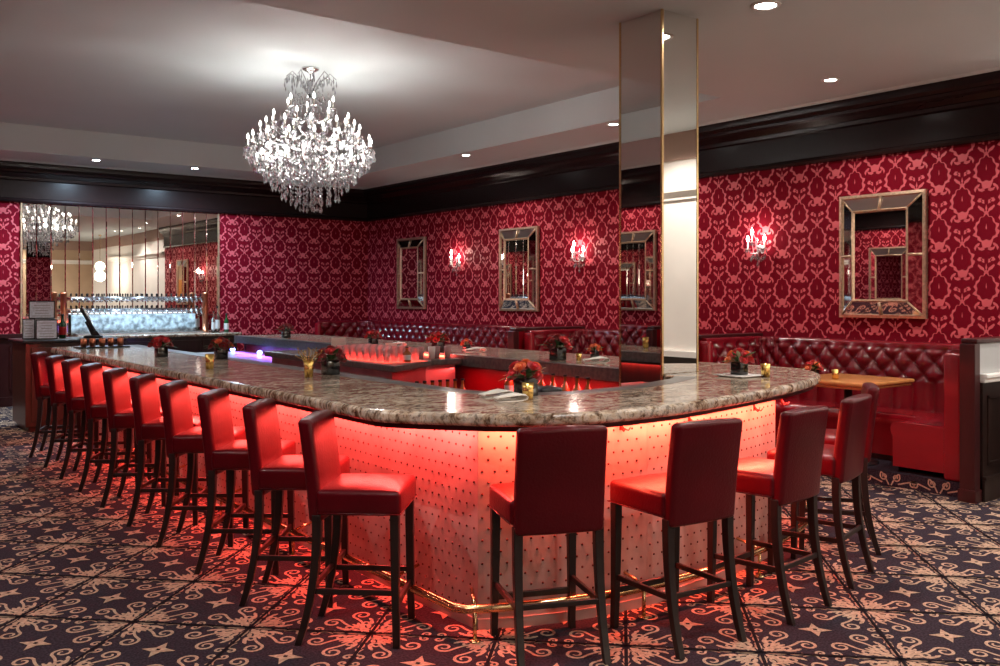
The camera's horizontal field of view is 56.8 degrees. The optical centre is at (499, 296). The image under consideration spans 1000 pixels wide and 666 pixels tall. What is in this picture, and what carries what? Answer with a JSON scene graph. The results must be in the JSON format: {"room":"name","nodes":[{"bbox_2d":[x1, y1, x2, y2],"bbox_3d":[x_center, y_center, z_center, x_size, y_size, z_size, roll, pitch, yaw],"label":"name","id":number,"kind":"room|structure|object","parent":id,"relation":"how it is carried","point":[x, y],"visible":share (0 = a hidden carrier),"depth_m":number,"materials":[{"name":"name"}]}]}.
{"room":"bar lounge","nodes":[
{"label":"bar lounge","id":0,"kind":"room"},
{"bbox_2d":[0,201,367,350],"bbox_3d":[-6.284,-0.200,14.305,9.550,3.600,0.152,0,0,-38],"label":"wall","id":1,"kind":"structure","parent":0,"point":[275,271],"depth_m":16.06,"materials":[{"name":"red fabric"}]},
{"bbox_2d":[0,333,58,406],"bbox_3d":[-8.228,1.072,12.691,4.200,1.064,0.054,0,0,-38],"label":"trim","id":2,"kind":"structure","parent":1,"relation":"attached to","point":[5,345],"depth_m":13.48,"materials":[{"name":"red wood"}]},
{"bbox_2d":[20,203,219,333],"bbox_3d":[-5.868,-0.415,14.518,2.990,1.950,0.020,0,0,-38],"label":"mirror","id":3,"kind":"object","parent":1,"relation":"attached to","point":[64,248],"visible":0.75,"depth_m":14.38,"materials":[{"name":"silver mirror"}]},
{"bbox_2d":[71,314,194,334],"bbox_3d":[-5.716,0.419,14.509,1.880,0.298,0.020,0,0,-38],"label":"backsplash","id":4,"kind":"structure","parent":1,"relation":"attached to","point":[113,323],"depth_m":14.50,"materials":[{"name":"tile"}]},
{"bbox_2d":[0,0,999,187],"bbox_3d":[-0.060,-2.280,6.320,9.700,0.600,20.400,0,0,-38],"label":"ceiling","id":5,"kind":"structure","parent":0,"point":[174,86],"depth_m":8.96,"materials":[{"name":"paint"}]},
{"bbox_2d":[243,66,375,213],"bbox_3d":[-1.946,-1.600,9.499,1.338,1.500,1.334,0,0,-29],"label":"crystal chandelier","id":6,"kind":"object","parent":5,"relation":"hanging from","point":[309,150],"visible":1,"depth_m":9.39,"materials":[{"name":"clear glass"}]},
{"bbox_2d":[750,0,780,10],"bbox_3d":[1.802,-1.976,6.274,0.206,0.008,0.206,0,0,-38],"label":"recessed light","id":7,"kind":"object","parent":5,"relation":"in","point":[767,4],"visible":1,"depth_m":6.27,"materials":[{"name":"white ceramic"}]},
{"bbox_2d":[821,77,839,81],"bbox_3d":[3.012,-1.976,8.426,0.166,0.008,0.166,0,0,-38],"label":"recessed light","id":8,"kind":"object","parent":5,"relation":"in","point":[833,79],"visible":1,"depth_m":8.41,"materials":[{"name":"white ceramic"}]},
{"bbox_2d":[0,406,999,665],"bbox_3d":[-0.356,1.648,6.417,10.735,0.105,21.013,0,0,-38],"label":"floor","id":9,"kind":"structure","parent":0,"point":[79,586],"depth_m":4.81,"materials":[{"name":"carpet"}]},
{"bbox_2d":[29,351,87,457],"bbox_3d":[-4.496,1.080,9.465,0.500,1.040,0.442,0,0,-13],"label":"bar stool","id":10,"kind":"object","parent":9,"relation":"on","point":[42,392],"visible":0.59,"depth_m":9.25,"materials":[{"name":"red leather"}]},
{"bbox_2d":[8,336,126,431],"bbox_3d":[-5.399,1.058,11.550,1.180,1.085,0.900,0,0,-38],"label":"base cabinet","id":11,"kind":"object","parent":9,"relation":"on","point":[24,402],"visible":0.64,"depth_m":11.05,"materials":[{"name":"brown wood"}]},
{"bbox_2d":[22,319,34,338],"bbox_3d":[-5.740,0.389,11.270,0.140,0.250,0.088,0,0,-23],"label":"menu","id":12,"kind":"object","parent":11,"relation":"on","point":[28,325],"visible":1,"depth_m":11.24,"materials":[{"name":"white paper"}]},
{"bbox_2d":[35,319,51,338],"bbox_3d":[-5.678,0.392,11.462,0.290,0.243,0.100,0,0,-38],"label":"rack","id":13,"kind":"object","parent":11,"relation":"on","point":[35,319],"visible":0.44,"depth_m":11.37,"materials":[{"name":"grey plastic"}]},
{"bbox_2d":[29,301,54,318],"bbox_3d":[-5.678,0.159,11.469,0.290,0.220,0.088,0,0,-23],"label":"menu","id":14,"kind":"object","parent":13,"relation":"on","point":[37,309],"visible":1,"depth_m":11.44,"materials":[{"name":"white paper"}]},
{"bbox_2d":[59,314,65,337],"bbox_3d":[-5.424,0.363,11.468,0.086,0.300,0.082,0,0,-38],"label":"wine bottle","id":15,"kind":"object","parent":11,"relation":"on","point":[62,325],"visible":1,"depth_m":11.44,"materials":[{"name":"green glass"}]},
{"bbox_2d":[43,355,108,467],"bbox_3d":[-4.068,1.080,8.902,0.500,1.040,0.442,0,0,-11],"label":"bar stool","id":16,"kind":"object","parent":9,"relation":"on","point":[53,362],"visible":0.56,"depth_m":8.70,"materials":[{"name":"red leather"}]},
{"bbox_2d":[59,358,125,478],"bbox_3d":[-3.659,1.080,8.363,0.500,1.040,0.442,0,0,-9],"label":"bar stool","id":17,"kind":"object","parent":9,"relation":"on","point":[72,380],"visible":0.62,"depth_m":8.16,"materials":[{"name":"red leather"}]},
{"bbox_2d":[78,362,151,491],"bbox_3d":[-3.238,1.080,7.808,0.500,1.040,0.443,0,0,-7],"label":"bar stool","id":18,"kind":"object","parent":9,"relation":"on","point":[91,373],"visible":0.66,"depth_m":7.62,"materials":[{"name":"red leather"}]},
{"bbox_2d":[100,367,179,507],"bbox_3d":[-2.805,1.080,7.237,0.500,1.040,0.442,0,0,-5],"label":"bar stool","id":19,"kind":"object","parent":9,"relation":"on","point":[115,380],"visible":0.69,"depth_m":7.05,"materials":[{"name":"red leather"}]},
{"bbox_2d":[70,331,241,352],"bbox_3d":[-5.324,1.045,14.425,2.400,0.950,0.770,0,0,-38],"label":"bar counter","id":20,"kind":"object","parent":9,"relation":"on","point":[189,342],"depth_m":14.36,"materials":[{"name":"stone"}]},
{"bbox_2d":[60,292,208,335],"bbox_3d":[-5.596,0.245,14.304,2.230,0.650,0.160,0,0,-38],"label":"tap tower","id":21,"kind":"object","parent":20,"relation":"on","point":[64,298],"visible":0.98,"depth_m":14.26,"materials":[{"name":"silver metal"}]},
{"bbox_2d":[73,331,203,335],"bbox_3d":[-5.570,0.557,14.319,1.880,0.023,0.300,0,0,-38],"label":"drip tray","id":22,"kind":"object","parent":20,"relation":"on","point":[163,332],"visible":0.91,"depth_m":14.25,"materials":[{"name":"silver metal"}]},
{"bbox_2d":[211,311,215,332],"bbox_3d":[-4.581,0.399,14.788,0.066,0.340,0.063,0,0,-38],"label":"liquor bottle","id":23,"kind":"object","parent":20,"relation":"on","point":[213,323],"visible":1,"depth_m":14.77,"materials":[{"name":"clear glass"}]},
{"bbox_2d":[215,306,219,331],"bbox_3d":[-4.563,0.359,14.928,0.086,0.420,0.082,0,0,-38],"label":"liquor bottle","id":24,"kind":"object","parent":20,"relation":"on","point":[217,317],"visible":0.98,"depth_m":14.90,"materials":[{"name":"clear glass"}]},
{"bbox_2d":[224,314,228,331],"bbox_3d":[-4.444,0.419,15.019,0.082,0.300,0.078,0,0,-38],"label":"wine bottle","id":25,"kind":"object","parent":20,"relation":"on","point":[226,322],"visible":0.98,"depth_m":14.99,"materials":[{"name":"green glass"}]},
{"bbox_2d":[126,373,207,526],"bbox_3d":[-2.366,1.080,6.659,0.500,1.040,0.442,0,0,-3],"label":"bar stool","id":26,"kind":"object","parent":9,"relation":"on","point":[148,421],"visible":0.66,"depth_m":6.46,"materials":[{"name":"red leather"}]},
{"bbox_2d":[156,380,248,547],"bbox_3d":[-1.951,1.080,6.111,0.500,1.040,0.442,0,0,-1],"label":"bar stool","id":27,"kind":"object","parent":9,"relation":"on","point":[181,437],"visible":0.8,"depth_m":5.93,"materials":[{"name":"red leather"}]},
{"bbox_2d":[200,351,271,362],"bbox_3d":[-2.864,1.170,11.253,0.720,0.860,3.100,0,0,-38],"label":"base cabinet","id":28,"kind":"object","parent":9,"relation":"on","point":[254,356],"visible":0.03,"depth_m":11.70,"materials":[{"name":"silver metal"}]},
{"bbox_2d":[194,388,295,574],"bbox_3d":[-1.513,1.080,5.533,0.500,1.040,0.442,0,0,1],"label":"bar stool","id":29,"kind":"object","parent":9,"relation":"on","point":[222,452],"visible":0.79,"depth_m":5.35,"materials":[{"name":"red leather"}]},
{"bbox_2d":[239,398,349,606],"bbox_3d":[-1.093,1.080,4.978,0.500,1.040,0.442,0,0,3],"label":"bar stool","id":30,"kind":"object","parent":9,"relation":"on","point":[270,470],"visible":0.79,"depth_m":4.79,"materials":[{"name":"red leather"}]},
{"bbox_2d":[294,410,416,648],"bbox_3d":[-0.680,1.080,4.430,0.500,1.040,0.442,0,0,4],"label":"bar stool","id":31,"kind":"object","parent":9,"relation":"on","point":[329,491],"visible":1,"depth_m":4.25,"materials":[{"name":"red leather"}]},
{"bbox_2d":[265,349,461,387],"bbox_3d":[-1.249,1.048,8.763,0.970,0.985,2.577,0,0,-38],"label":"station","id":32,"kind":"object","parent":9,"relation":"on","point":[442,368],"visible":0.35,"depth_m":8.22,"materials":[{"name":"grey metal"}]},
{"bbox_2d":[331,338,345,346],"bbox_3d":[-1.690,0.492,9.686,0.150,0.133,0.070,0,0,-9],"label":"table card","id":33,"kind":"object","parent":32,"relation":"on","point":[334,341],"visible":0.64,"depth_m":9.66,"materials":[{"name":"white paper"}]},
{"bbox_2d":[265,349,461,372],"bbox_3d":[-1.249,0.583,8.763,0.970,0.055,2.577,0,0,-38],"label":"countertop","id":34,"kind":"structure","parent":32,"relation":"on","point":[284,354],"depth_m":8.15,"materials":[{"name":"grey stone"}]},
{"bbox_2d":[347,357,424,362],"bbox_3d":[-1.092,0.553,8.238,0.420,0.004,1.000,0,0,-38],"label":"mat","id":35,"kind":"object","parent":32,"relation":"on","point":[390,357],"visible":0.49,"depth_m":7.93,"materials":[{"name":"red"}]},
{"bbox_2d":[348,346,355,358],"bbox_3d":[-1.318,0.495,8.254,0.068,0.110,0.065,0,0,-38],"label":"drinking glass","id":36,"kind":"object","parent":35,"relation":"on","point":[351,348],"visible":0.96,"depth_m":8.23,"materials":[{"name":"pink"}]},
{"bbox_2d":[355,347,361,359],"bbox_3d":[-1.245,0.495,8.159,0.068,0.110,0.065,0,0,-38],"label":"drinking glass","id":37,"kind":"object","parent":35,"relation":"on","point":[358,350],"visible":0.99,"depth_m":8.13,"materials":[{"name":"pink"}]},
{"bbox_2d":[362,347,368,359],"bbox_3d":[-1.172,0.495,8.063,0.068,0.110,0.065,0,0,-38],"label":"drinking glass","id":38,"kind":"object","parent":35,"relation":"on","point":[365,351],"visible":1,"depth_m":8.04,"materials":[{"name":"pink"}]},
{"bbox_2d":[368,348,375,360],"bbox_3d":[-1.099,0.495,7.968,0.068,0.110,0.065,0,0,-38],"label":"drinking glass","id":39,"kind":"object","parent":35,"relation":"on","point":[372,351],"visible":1,"depth_m":7.94,"materials":[{"name":"pink"}]},
{"bbox_2d":[376,349,382,361],"bbox_3d":[-1.026,0.495,7.873,0.068,0.110,0.065,0,0,-38],"label":"drinking glass","id":40,"kind":"object","parent":35,"relation":"on","point":[379,352],"visible":1,"depth_m":7.85,"materials":[{"name":"pink"}]},
{"bbox_2d":[383,349,390,362],"bbox_3d":[-0.953,0.495,7.778,0.068,0.110,0.065,0,0,-38],"label":"drinking glass","id":41,"kind":"object","parent":35,"relation":"on","point":[386,352],"visible":1,"depth_m":7.75,"materials":[{"name":"pink"}]},
{"bbox_2d":[390,349,397,361],"bbox_3d":[-0.897,0.495,7.846,0.068,0.110,0.065,0,0,-38],"label":"drinking glass","id":42,"kind":"object","parent":35,"relation":"on","point":[394,352],"visible":1,"depth_m":7.82,"materials":[{"name":"pink"}]},
{"bbox_2d":[398,348,404,361],"bbox_3d":[-0.842,0.495,7.913,0.068,0.110,0.065,0,0,-38],"label":"drinking glass","id":43,"kind":"object","parent":35,"relation":"on","point":[400,350],"visible":0.95,"depth_m":7.89,"materials":[{"name":"pink"}]},
{"bbox_2d":[403,347,410,361],"bbox_3d":[-0.792,0.489,7.864,0.072,0.130,0.068,0,0,-38],"label":"liquor bottle","id":44,"kind":"object","parent":35,"relation":"on","point":[406,354],"visible":1,"depth_m":7.84,"materials":[{"name":"brown"}]},
{"bbox_2d":[412,347,419,359],"bbox_3d":[-0.732,0.495,8.048,0.068,0.110,0.065,0,0,-38],"label":"drinking glass","id":45,"kind":"object","parent":35,"relation":"on","point":[416,350],"visible":1,"depth_m":8.02,"materials":[{"name":"pink"}]},
{"bbox_2d":[428,346,434,358],"bbox_3d":[-0.610,0.499,8.268,0.068,0.110,0.065,0,0,-38],"label":"drinking glass","id":46,"kind":"object","parent":32,"relation":"on","point":[431,350],"visible":1,"depth_m":8.24,"materials":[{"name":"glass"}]},
{"bbox_2d":[434,346,439,357],"bbox_3d":[-0.573,0.499,8.359,0.068,0.110,0.065,0,0,-38],"label":"drinking glass","id":47,"kind":"object","parent":32,"relation":"on","point":[437,348],"visible":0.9,"depth_m":8.33,"materials":[{"name":"pink"}]},
{"bbox_2d":[444,346,450,357],"bbox_3d":[-0.475,0.499,8.371,0.068,0.110,0.065,0,0,-38],"label":"drinking glass","id":48,"kind":"object","parent":32,"relation":"on","point":[447,349],"visible":1,"depth_m":8.35,"materials":[{"name":"pink"}]},
{"bbox_2d":[53,344,814,643],"bbox_3d":[-1.510,1.095,8.579,3.915,1.009,9.222,0,0,-38],"label":"bar counter","id":49,"kind":"object","parent":9,"relation":"on","point":[454,468],"depth_m":4.78,"materials":[{"name":"leather"}]},
{"bbox_2d":[50,334,820,426],"bbox_3d":[-1.452,0.560,8.601,3.830,0.060,9.225,0,0,-38],"label":"countertop","id":50,"kind":"structure","parent":49,"relation":"on","point":[375,401],"depth_m":5.19,"materials":[{"name":"stone"}]},
{"bbox_2d":[36,319,57,338],"bbox_3d":[-5.514,0.394,11.255,0.240,0.240,0.088,0,0,-23],"label":"menu","id":51,"kind":"object","parent":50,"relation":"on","point":[45,329],"visible":1,"depth_m":11.23,"materials":[{"name":"white paper"}]},
{"bbox_2d":[79,307,102,337],"bbox_3d":[-5.137,0.321,11.633,0.265,0.384,0.340,0,0,-22],"label":"terminal","id":52,"kind":"object","parent":50,"relation":"on","point":[90,325],"visible":1,"depth_m":11.52,"materials":[{"name":"black plastic"}]},
{"bbox_2d":[73,345,129,347],"bbox_3d":[-4.207,0.523,9.768,0.500,0.012,0.300,0,0,-38],"label":"serving tray","id":53,"kind":"object","parent":50,"relation":"on","point":[95,346],"visible":0.8,"depth_m":9.66,"materials":[{"name":"black plastic"}]},
{"bbox_2d":[147,335,176,356],"bbox_3d":[-2.978,0.432,8.166,0.260,0.194,0.235,0,0,8],"label":"flower arrangement","id":54,"kind":"object","parent":50,"relation":"on","point":[160,343],"visible":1,"depth_m":8.13,"materials":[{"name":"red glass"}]},
{"bbox_2d":[205,354,213,368],"bbox_3d":[-2.136,0.474,6.807,0.068,0.110,0.066,0,0,-38],"label":"cup","id":55,"kind":"object","parent":50,"relation":"on","point":[209,358],"visible":1,"depth_m":6.78,"materials":[{"name":"gold metal"}]},
{"bbox_2d":[204,337,237,358],"bbox_3d":[-2.389,0.434,7.907,0.276,0.191,0.236,0,0,27],"label":"flower arrangement","id":56,"kind":"object","parent":50,"relation":"on","point":[220,348],"visible":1,"depth_m":7.86,"materials":[{"name":"red plant"}]},
{"bbox_2d":[274,323,293,337],"bbox_3d":[-2.776,0.433,11.972,0.275,0.192,0.276,0,0,-38],"label":"flower arrangement","id":57,"kind":"object","parent":50,"relation":"on","point":[285,332],"visible":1,"depth_m":11.95,"materials":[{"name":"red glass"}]},
{"bbox_2d":[303,360,313,376],"bbox_3d":[-1.264,0.474,6.114,0.068,0.110,0.066,0,0,-38],"label":"cup","id":58,"kind":"object","parent":50,"relation":"on","point":[308,365],"visible":1,"depth_m":6.09,"materials":[{"name":"gold metal"}]},
{"bbox_2d":[295,347,322,362],"bbox_3d":[-1.274,0.416,6.107,0.169,0.168,0.180,0,0,-38],"label":"sprigs","id":59,"kind":"object","parent":58,"relation":"in","point":[298,352],"visible":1,"depth_m":6.11,"materials":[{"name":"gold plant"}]},
{"bbox_2d":[311,345,350,374],"bbox_3d":[-1.170,0.429,6.315,0.290,0.199,0.257,0,0,-24],"label":"flower arrangement","id":60,"kind":"object","parent":50,"relation":"on","point":[328,367],"visible":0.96,"depth_m":6.28,"materials":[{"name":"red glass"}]},
{"bbox_2d":[363,329,382,343],"bbox_3d":[-1.382,0.441,10.087,0.213,0.176,0.228,0,0,27],"label":"flower arrangement","id":61,"kind":"object","parent":50,"relation":"on","point":[373,337],"visible":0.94,"depth_m":10.06,"materials":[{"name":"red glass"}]},
{"bbox_2d":[128,345,696,394],"bbox_3d":[-1.308,0.572,8.040,1.875,0.086,6.851,0,0,-38],"label":"rail","id":62,"kind":"object","parent":50,"relation":"attached to","point":[674,379],"visible":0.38,"depth_m":5.73,"materials":[{"name":"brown stone"}]},
{"bbox_2d":[234,335,618,381],"bbox_3d":[-1.325,0.577,9.755,0.102,0.096,7.510,0,0,-38],"label":"rail","id":63,"kind":"object","parent":50,"relation":"attached to","point":[595,372],"visible":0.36,"depth_m":7.99,"materials":[{"name":"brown stone"}]},
{"bbox_2d":[422,331,449,351],"bbox_3d":[-0.605,0.429,8.977,0.271,0.199,0.254,0,0,-38],"label":"flower arrangement","id":64,"kind":"object","parent":50,"relation":"on","point":[438,337],"visible":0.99,"depth_m":8.96,"materials":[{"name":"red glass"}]},
{"bbox_2d":[460,338,473,350],"bbox_3d":[-0.324,0.468,9.107,0.164,0.122,0.139,0,0,-38],"label":"flower arrangement","id":65,"kind":"object","parent":50,"relation":"on","point":[466,341],"visible":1,"depth_m":9.07,"materials":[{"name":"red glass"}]},
{"bbox_2d":[463,347,486,352],"bbox_3d":[-0.248,0.506,8.877,0.208,0.049,0.134,0,0,-20],"label":"folded napkin","id":66,"kind":"object","parent":50,"relation":"on","point":[480,348],"visible":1,"depth_m":8.85,"materials":[{"name":"white fabric"}]},
{"bbox_2d":[478,388,513,398],"bbox_3d":[-0.021,0.509,4.881,0.173,0.042,0.111,0,0,-26],"label":"folded napkin","id":67,"kind":"object","parent":50,"relation":"on","point":[494,391],"visible":0.83,"depth_m":4.86,"materials":[{"name":"white fabric"}]},
{"bbox_2d":[493,392,527,401],"bbox_3d":[0.052,0.511,4.724,0.163,0.040,0.104,0,0,-17],"label":"folded napkin","id":68,"kind":"object","parent":50,"relation":"on","point":[521,397],"visible":1,"depth_m":4.71,"materials":[{"name":"white fabric"}]},
{"bbox_2d":[499,359,545,395],"bbox_3d":[0.131,0.430,4.957,0.248,0.199,0.293,0,0,18],"label":"flower arrangement","id":69,"kind":"object","parent":50,"relation":"on","point":[534,368],"visible":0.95,"depth_m":4.92,"materials":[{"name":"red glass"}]},
{"bbox_2d":[522,382,533,399],"bbox_3d":[0.145,0.486,4.788,0.066,0.085,0.064,0,0,-38],"label":"candle holder","id":70,"kind":"object","parent":50,"relation":"on","point":[527,387],"visible":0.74,"depth_m":4.76,"materials":[{"name":"gold metal"}]},
{"bbox_2d":[543,334,573,360],"bbox_3d":[0.478,0.418,7.747,0.292,0.221,0.300,0,0,-38],"label":"flower arrangement","id":71,"kind":"object","parent":50,"relation":"on","point":[557,345],"visible":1,"depth_m":7.70,"materials":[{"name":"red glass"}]},
{"bbox_2d":[587,343,602,356],"bbox_3d":[0.842,0.468,8.143,0.155,0.122,0.166,0,0,36],"label":"flower arrangement","id":72,"kind":"object","parent":50,"relation":"on","point":[594,348],"visible":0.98,"depth_m":8.12,"materials":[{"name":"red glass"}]},
{"bbox_2d":[583,356,609,362],"bbox_3d":[0.774,0.506,7.461,0.208,0.049,0.134,0,0,-3],"label":"folded napkin","id":73,"kind":"object","parent":50,"relation":"on","point":[606,359],"visible":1,"depth_m":7.43,"materials":[{"name":"white fabric"}]},
{"bbox_2d":[713,373,762,377],"bbox_3d":[1.595,0.523,6.166,0.240,0.012,0.240,0,0,-38],"label":"square dish","id":74,"kind":"object","parent":50,"relation":"on","point":[724,374],"visible":0.76,"depth_m":6.10,"materials":[{"name":"white ceramic"}]},
{"bbox_2d":[721,348,754,374],"bbox_3d":[1.590,0.428,6.167,0.233,0.178,0.219,0,0,17],"label":"flower arrangement","id":75,"kind":"object","parent":74,"relation":"on","point":[739,358],"visible":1,"depth_m":6.13,"materials":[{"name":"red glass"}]},
{"bbox_2d":[760,363,770,376],"bbox_3d":[1.764,0.486,6.144,0.066,0.085,0.064,0,0,-38],"label":"cup","id":76,"kind":"object","parent":50,"relation":"on","point":[765,368],"visible":1,"depth_m":6.12,"materials":[{"name":"gold metal"}]},
{"bbox_2d":[508,326,584,349],"bbox_3d":[0.618,0.998,12.135,1.238,1.205,0.140,0,0,-38],"label":"divider","id":77,"kind":"object","parent":9,"relation":"on","point":[515,335],"visible":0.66,"depth_m":11.80,"materials":[{"name":"leather"}]},
{"bbox_2d":[488,425,610,665],"bbox_3d":[0.218,1.080,4.212,0.442,1.040,0.500,0,0,-15],"label":"bar stool","id":78,"kind":"object","parent":9,"relation":"on","point":[558,486],"visible":0.99,"depth_m":4.02,"materials":[{"name":"red leather"}]},
{"bbox_2d":[619,9,697,385],"bbox_3d":[1.135,-0.190,6.626,0.376,3.579,0.416,0,0,-38],"label":"pillar","id":79,"kind":"structure","parent":9,"relation":"on","point":[658,50],"depth_m":6.49,"materials":[{"name":"silver mirror"}]},
{"bbox_2d":[607,417,746,659],"bbox_3d":[0.838,1.080,4.391,0.442,1.040,0.500,0,0,-32],"label":"bar stool","id":80,"kind":"object","parent":9,"relation":"on","point":[698,485],"visible":1,"depth_m":4.23,"materials":[{"name":"red leather"}]},
{"bbox_2d":[698,333,762,361],"bbox_3d":[2.369,0.998,9.854,1.238,1.205,0.140,0,0,-38],"label":"divider","id":81,"kind":"object","parent":9,"relation":"on","point":[730,334],"visible":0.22,"depth_m":9.79,"materials":[{"name":"wood"}]},
{"bbox_2d":[707,405,832,625],"bbox_3d":[1.400,1.080,4.821,0.443,1.040,0.500,0,0,-44],"label":"bar stool","id":82,"kind":"object","parent":9,"relation":"on","point":[794,475],"visible":0.93,"depth_m":4.66,"materials":[{"name":"red leather"}]},
{"bbox_2d":[767,394,874,589],"bbox_3d":[1.861,1.080,5.369,0.500,1.040,0.442,0,0,37],"label":"bar stool","id":83,"kind":"object","parent":9,"relation":"on","point":[843,461],"visible":0.74,"depth_m":5.18,"materials":[{"name":"red leather"}]},
{"bbox_2d":[798,382,881,555],"bbox_3d":[2.183,1.080,5.993,0.500,1.040,0.442,0,0,16],"label":"bar stool","id":84,"kind":"object","parent":9,"relation":"on","point":[873,389],"visible":0.42,"depth_m":5.75,"materials":[{"name":"red leather"}]},
{"bbox_2d":[775,444,959,497],"bbox_3d":[0.659,1.540,12.185,1.116,0.120,11.670,0,0,-38],"label":"platform","id":85,"kind":"object","parent":9,"relation":"on","point":[884,473],"depth_m":7.72,"materials":[{"name":"carpet"}]},
{"bbox_2d":[315,320,533,348],"bbox_3d":[-1.134,0.951,14.509,1.090,1.059,5.740,0,0,-38],"label":"banquette","id":86,"kind":"object","parent":85,"relation":"on","point":[481,335],"visible":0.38,"depth_m":15.52,"materials":[{"name":"leather"}]},
{"bbox_2d":[524,329,710,356],"bbox_3d":[1.545,0.951,11.019,1.090,1.059,2.710,0,0,-38],"label":"banquette","id":87,"kind":"object","parent":85,"relation":"on","point":[608,339],"visible":0.13,"depth_m":11.96,"materials":[{"name":"leather"}]},
{"bbox_2d":[699,336,961,481],"bbox_3d":[3.281,0.951,8.758,1.090,1.059,2.710,0,0,-38],"label":"banquette","id":88,"kind":"object","parent":85,"relation":"on","point":[917,425],"visible":0.41,"depth_m":8.71,"materials":[{"name":"leather"}]},
{"bbox_2d":[775,398,943,472],"bbox_3d":[3.281,1.242,8.758,1.030,0.375,2.650,0,0,-38],"label":"seat cushion","id":89,"kind":"object","parent":88,"relation":"on","point":[912,436],"depth_m":8.11,"materials":[{"name":"leather"}]},
{"bbox_2d":[815,373,914,465],"bbox_3d":[3.135,1.105,8.332,0.840,0.750,0.800,0,0,-38],"label":"table","id":90,"kind":"object","parent":85,"relation":"on","point":[848,382],"visible":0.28,"depth_m":8.11,"materials":[{"name":"orange wood"}]},
{"bbox_2d":[801,360,822,373],"bbox_3d":[2.788,0.645,8.274,0.214,0.166,0.205,0,0,1],"label":"flower arrangement","id":91,"kind":"object","parent":90,"relation":"on","point":[812,365],"visible":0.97,"depth_m":8.24,"materials":[{"name":"red plant"}]},
{"bbox_2d":[831,369,838,378],"bbox_3d":[2.977,0.685,8.210,0.066,0.085,0.064,0,0,-38],"label":"cup","id":92,"kind":"object","parent":90,"relation":"on","point":[835,372],"visible":1,"depth_m":8.19,"materials":[{"name":"gold metal"}]},
{"bbox_2d":[958,336,999,503],"bbox_3d":[4.132,0.965,7.559,1.240,1.279,0.180,0,0,-38],"label":"divider","id":93,"kind":"object","parent":9,"relation":"on","point":[980,356],"visible":1,"depth_m":7.22,"materials":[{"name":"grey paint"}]},
{"bbox_3d":[0.408,1.170,5.709,1.040,0.860,0.500,0,0,-38],"label":"countertop","id":94,"kind":"structure","parent":9,"relation":"on","visible":0},
{"bbox_2d":[538,385,561,391],"bbox_3d":[0.284,0.639,5.574,0.140,0.200,0.163,0,0,-20],"label":"receipt printer","id":95,"kind":"object","parent":94,"relation":"on","point":[546,388],"visible":0.28,"depth_m":5.51,"materials":[{"name":"black plastic"}]},
{"bbox_3d":[0.373,1.200,7.315,0.420,0.800,1.450,0,0,-38],"label":"rail","id":96,"kind":"object","parent":9,"relation":"on","visible":0},
{"bbox_2d":[504,369,512,390],"bbox_3d":[0.073,0.725,7.657,0.074,0.260,0.070,0,0,-38],"label":"liquor bottle","id":97,"kind":"object","parent":96,"relation":"on","point":[508,385],"visible":0.47,"depth_m":7.63,"materials":[{"name":"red glass"}]},
{"bbox_2d":[561,374,569,390],"bbox_3d":[0.499,0.725,7.102,0.074,0.260,0.070,0,0,-38],"label":"liquor bottle","id":98,"kind":"object","parent":96,"relation":"on","point":[564,387],"visible":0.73,"depth_m":7.09,"materials":[{"name":"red glass"}]},
{"bbox_2d":[573,376,581,390],"bbox_3d":[0.584,0.725,6.991,0.074,0.260,0.070,0,0,-38],"label":"liquor bottle","id":99,"kind":"object","parent":96,"relation":"on","point":[577,386],"visible":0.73,"depth_m":6.98,"materials":[{"name":"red glass"}]},
{"bbox_2d":[368,140,999,342],"bbox_3d":[1.109,-0.200,12.638,0.152,3.600,11.800,0,0,-38],"label":"wall","id":100,"kind":"structure","parent":0,"point":[793,291],"depth_m":10.23,"materials":[{"name":"red fabric"}]},
{"bbox_2d":[397,237,426,308],"bbox_3d":[-1.543,-0.405,15.891,0.092,1.220,0.900,0,0,-38],"label":"wall mirror","id":101,"kind":"object","parent":100,"relation":"attached to","point":[411,252],"visible":1,"depth_m":15.81,"materials":[{"name":"silver wood"}]},
{"bbox_2d":[449,250,460,276],"bbox_3d":[-0.714,-0.538,14.768,0.196,0.436,0.256,0,0,-8],"label":"wall sconce","id":102,"kind":"object","parent":100,"relation":"attached to","point":[458,263],"visible":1,"depth_m":14.75,"materials":[{"name":"clear glass"}]},
{"bbox_2d":[0,67,999,221],"bbox_3d":[-2.192,-1.685,9.096,9.400,0.590,13.100,0,0,-38],"label":"trim","id":103,"kind":"structure","parent":100,"relation":"attached to","point":[963,110],"depth_m":12.57,"materials":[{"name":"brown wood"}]},
{"bbox_2d":[499,226,539,310],"bbox_3d":[0.257,-0.405,13.547,0.092,1.220,0.900,0,0,-38],"label":"wall mirror","id":104,"kind":"object","parent":100,"relation":"attached to","point":[519,248],"visible":1,"depth_m":13.48,"materials":[{"name":"silver wood"}]},
{"bbox_2d":[570,241,585,272],"bbox_3d":[1.052,-0.538,12.467,0.196,0.436,0.256,0,0,-8],"label":"wall sconce","id":105,"kind":"object","parent":100,"relation":"attached to","point":[581,257],"visible":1,"depth_m":12.45,"materials":[{"name":"clear glass"}]},
{"bbox_2d":[745,229,766,267],"bbox_3d":[2.818,-0.538,10.167,0.196,0.436,0.256,0,0,-8],"label":"wall sconce","id":106,"kind":"object","parent":100,"relation":"attached to","point":[760,248],"visible":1,"depth_m":10.17,"materials":[{"name":"silver metal"}]},
{"bbox_2d":[839,189,927,318],"bbox_3d":[3.718,-0.405,9.037,0.092,1.220,0.900,0,0,-38],"label":"wall mirror","id":107,"kind":"object","parent":100,"relation":"attached to","point":[883,237],"visible":1,"depth_m":8.99,"materials":[{"name":"silver wood"}]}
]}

